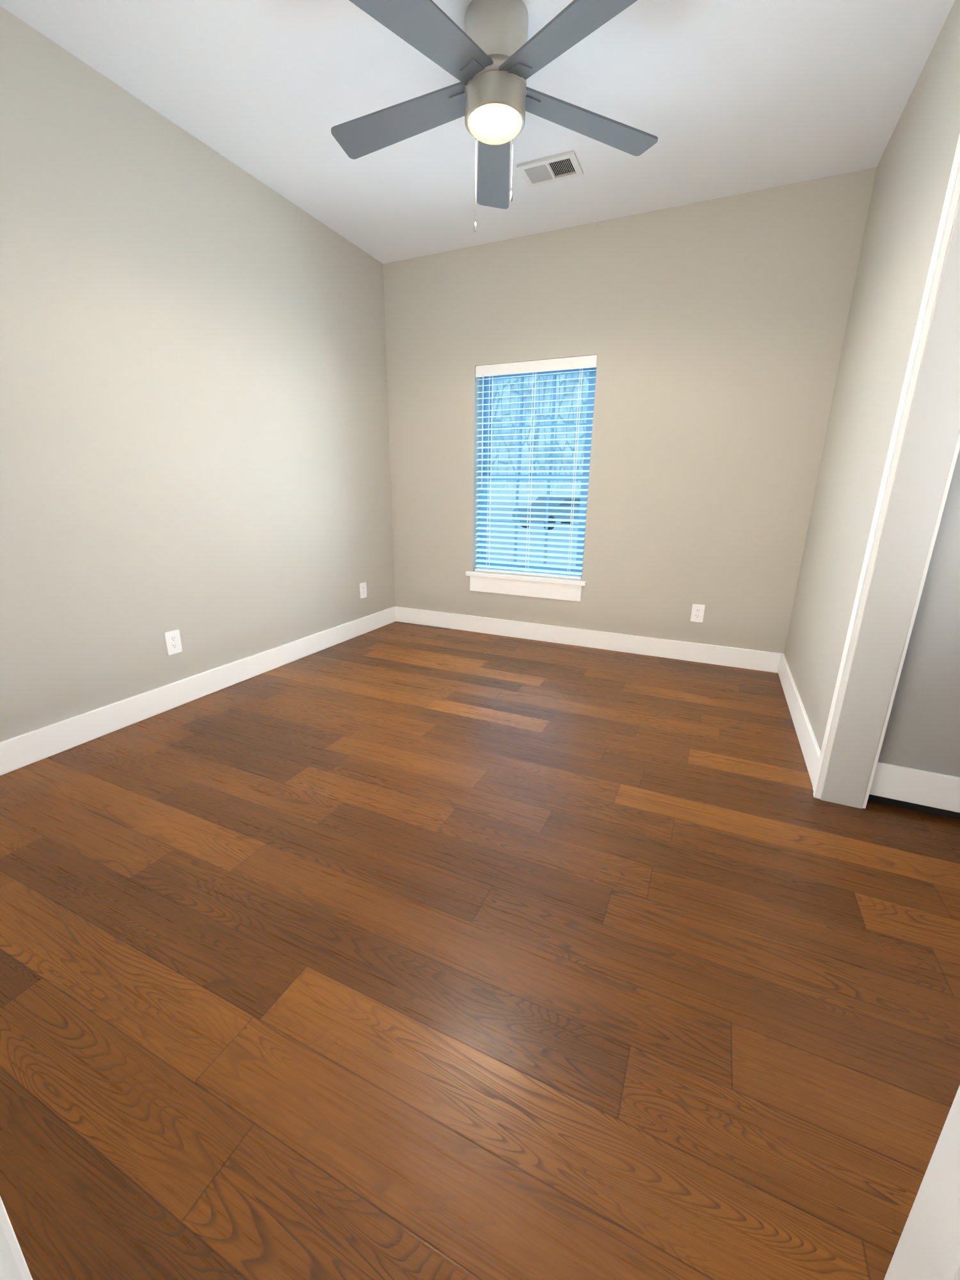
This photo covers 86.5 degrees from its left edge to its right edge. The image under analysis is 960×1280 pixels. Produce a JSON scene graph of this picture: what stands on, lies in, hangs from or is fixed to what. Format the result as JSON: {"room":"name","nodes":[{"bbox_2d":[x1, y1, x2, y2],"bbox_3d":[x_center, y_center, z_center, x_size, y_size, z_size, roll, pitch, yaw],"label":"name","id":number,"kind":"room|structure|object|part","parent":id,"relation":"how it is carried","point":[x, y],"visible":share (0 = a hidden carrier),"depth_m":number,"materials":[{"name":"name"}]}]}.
{"room":"empty bedroom","nodes":[
{"label":"empty bedroom","id":0,"kind":"room"},
{"bbox_2d":[0,5,394,741],"bbox_3d":[-1.569,-1.030,2.596,0.130,2.740,3.953,8,18,23],"label":"wall","id":1,"kind":"structure","parent":0,"point":[193,422],"depth_m":2.46,"materials":[{"name":"beige paint"}]},
{"bbox_2d":[164,629,182,655],"bbox_3d":[-1.606,0.012,2.675,0.008,0.122,0.078,8,18,23],"label":"electrical outlet","id":2,"kind":"object","parent":1,"relation":"attached to","point":[173,642],"visible":1,"depth_m":2.67,"materials":[{"name":"white plastic"}]},
{"bbox_2d":[0,606,396,775],"bbox_3d":[-1.520,0.228,2.934,0.016,0.135,3.693,8,18,23],"label":"baseboard","id":3,"kind":"structure","parent":1,"relation":"attached to","point":[24,750],"depth_m":2.64,"materials":[{"name":"white paint"}]},
{"bbox_2d":[359,581,366,598],"bbox_3d":[-0.934,-0.398,4.085,0.008,0.122,0.078,8,18,23],"label":"electrical outlet","id":4,"kind":"object","parent":1,"relation":"attached to","point":[363,588],"visible":1,"depth_m":4.08,"materials":[{"name":"white plastic"}]},
{"bbox_2d":[0,0,954,263],"bbox_3d":[0.005,-1.966,0.817,4.500,0.100,5.620,8,18,23],"label":"ceiling","id":5,"kind":"structure","parent":0,"point":[719,98],"depth_m":2.15,"materials":[{"name":"white paint"}]},
{"bbox_2d":[330,0,657,232],"bbox_3d":[0.022,-1.915,1.896,1.268,0.606,1.289,8,18,23],"label":"ceiling fan","id":6,"kind":"object","parent":5,"relation":"hanging from","point":[492,59],"visible":1,"depth_m":1.79,"materials":[{"name":"silver metal"}]},
{"bbox_2d":[516,150,583,187],"bbox_3d":[0.366,-2.442,2.651,0.300,0.013,0.195,8,18,23],"label":"ceiling vent","id":7,"kind":"object","parent":5,"relation":"in","point":[553,169],"visible":1,"depth_m":2.64,"materials":[{"name":"white metal"}]},
{"bbox_2d":[0,621,959,1279],"bbox_3d":[-0.032,0.739,1.613,4.500,0.060,5.620,8,18,23],"label":"floor","id":8,"kind":"structure","parent":0,"point":[395,950],"depth_m":1.22,"materials":[{"name":"brown wood"}]},
{"bbox_2d":[382,167,876,653],"bbox_3d":[0.722,-1.302,3.625,3.150,2.740,0.150,8,18,23],"label":"wall","id":9,"kind":"structure","parent":0,"point":[710,333],"depth_m":3.32,"materials":[{"name":"beige paint"}]},
{"bbox_2d":[465,367,596,601],"bbox_3d":[0.374,-1.156,3.813,0.975,1.655,0.185,8,18,23],"label":"window unit","id":10,"kind":"structure","parent":9,"relation":"in","point":[591,388],"depth_m":3.87,"materials":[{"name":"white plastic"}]},
{"bbox_3d":[0.351,-0.429,3.996,0.975,0.157,0.121,8,18,23],"label":"window sill apron","id":11,"kind":"part","parent":10,"relation":"part of","materials":[{"name":"white wood"}]},
{"bbox_2d":[474,354,597,579],"bbox_3d":[0.371,-1.225,3.765,0.882,1.492,0.072,8,18,23],"label":"window blind","id":12,"kind":"object","parent":10,"relation":"attached to","point":[559,364],"visible":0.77,"depth_m":3.77,"materials":[{"name":"white plastic"}]},
{"bbox_2d":[487,372,589,565],"bbox_3d":[0.406,-1.244,3.839,0.740,1.350,0.030,8,18,23],"label":"window","id":13,"kind":"structure","parent":10,"relation":"in","point":[536,460],"depth_m":3.81,"materials":[{"name":"clear glass"}]},
{"bbox_2d":[395,606,781,673],"bbox_3d":[0.612,-0.040,3.946,2.988,0.135,0.016,8,18,23],"label":"baseboard","id":14,"kind":"structure","parent":9,"relation":"attached to","point":[747,658],"depth_m":3.81,"materials":[{"name":"white paint"}]},
{"bbox_2d":[690,604,705,622],"bbox_3d":[1.489,-0.183,3.490,0.078,0.122,0.008,8,18,23],"label":"electrical outlet","id":15,"kind":"object","parent":9,"relation":"attached to","point":[697,612],"visible":1,"depth_m":3.49,"materials":[{"name":"white plastic"}]},
{"bbox_2d":[784,0,959,751],"bbox_3d":[1.267,-0.608,1.291,0.130,2.740,3.823,8,18,23],"label":"wall","id":16,"kind":"structure","parent":0,"point":[912,175],"depth_m":2.10,"materials":[{"name":"beige paint"}]},
{"bbox_2d":[778,653,820,785],"bbox_3d":[1.664,0.343,2.693,0.016,0.135,1.520,8,18,23],"label":"baseboard","id":17,"kind":"structure","parent":16,"relation":"attached to","point":[809,746],"depth_m":2.46,"materials":[{"name":"white paint"}]},
{"bbox_2d":[812,132,959,808],"bbox_3d":[1.112,-0.256,1.061,0.167,2.190,1.490,8,18,23],"label":"door frame","id":18,"kind":"structure","parent":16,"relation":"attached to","point":[930,441],"depth_m":1.67,"materials":[{"name":"white paint"}]},
{"bbox_2d":[877,448,959,776],"bbox_3d":[1.824,-0.666,1.514,0.690,2.740,0.100,8,18,23],"label":"wall","id":19,"kind":"structure","parent":0,"point":[922,732],"depth_m":1.77,"materials":[{"name":"grey paint"}]},
{"bbox_2d":[867,762,959,819],"bbox_3d":[1.797,0.584,1.821,0.680,0.167,0.017,8,18,23],"label":"baseboard","id":20,"kind":"structure","parent":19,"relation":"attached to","point":[920,808],"depth_m":1.89,"materials":[{"name":"white wood"}]},
{"bbox_2d":[883,1085,959,1279],"bbox_3d":[0.485,0.070,0.191,0.163,2.015,0.611,8,18,23],"label":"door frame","id":21,"kind":"structure","parent":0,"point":[928,1247],"depth_m":0.64,"materials":[{"name":"white paint"}]},
{"bbox_3d":[-0.934,-0.347,0.302,3.020,2.740,0.130,8,18,23],"label":"wall","id":22,"kind":"structure","parent":0,"visible":0},
{"bbox_2d":[0,1196,32,1279],"bbox_3d":[0.065,0.095,-0.047,0.794,2.114,0.166,8,18,23],"label":"door frame","id":23,"kind":"structure","parent":22,"relation":"attached to","point":[13,1265],"depth_m":0.22,"materials":[{"name":"white paint"}]},
{"label":"outside","id":24,"kind":"structure","parent":0,"visible":0},
{"bbox_2d":[487,372,589,566],"bbox_3d":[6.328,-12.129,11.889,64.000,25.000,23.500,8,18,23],"label":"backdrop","id":25,"kind":"structure","parent":24,"point":[538,411],"depth_m":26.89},
{"bbox_2d":[512,496,580,529],"bbox_3d":[3.810,-6.178,24.700,4.400,1.470,1.820,-11,20,-36],"label":"car","id":26,"kind":"object","parent":25,"relation":"on","point":[555,510],"depth_m":23.63,"materials":[{"name":"paint"}]}
]}

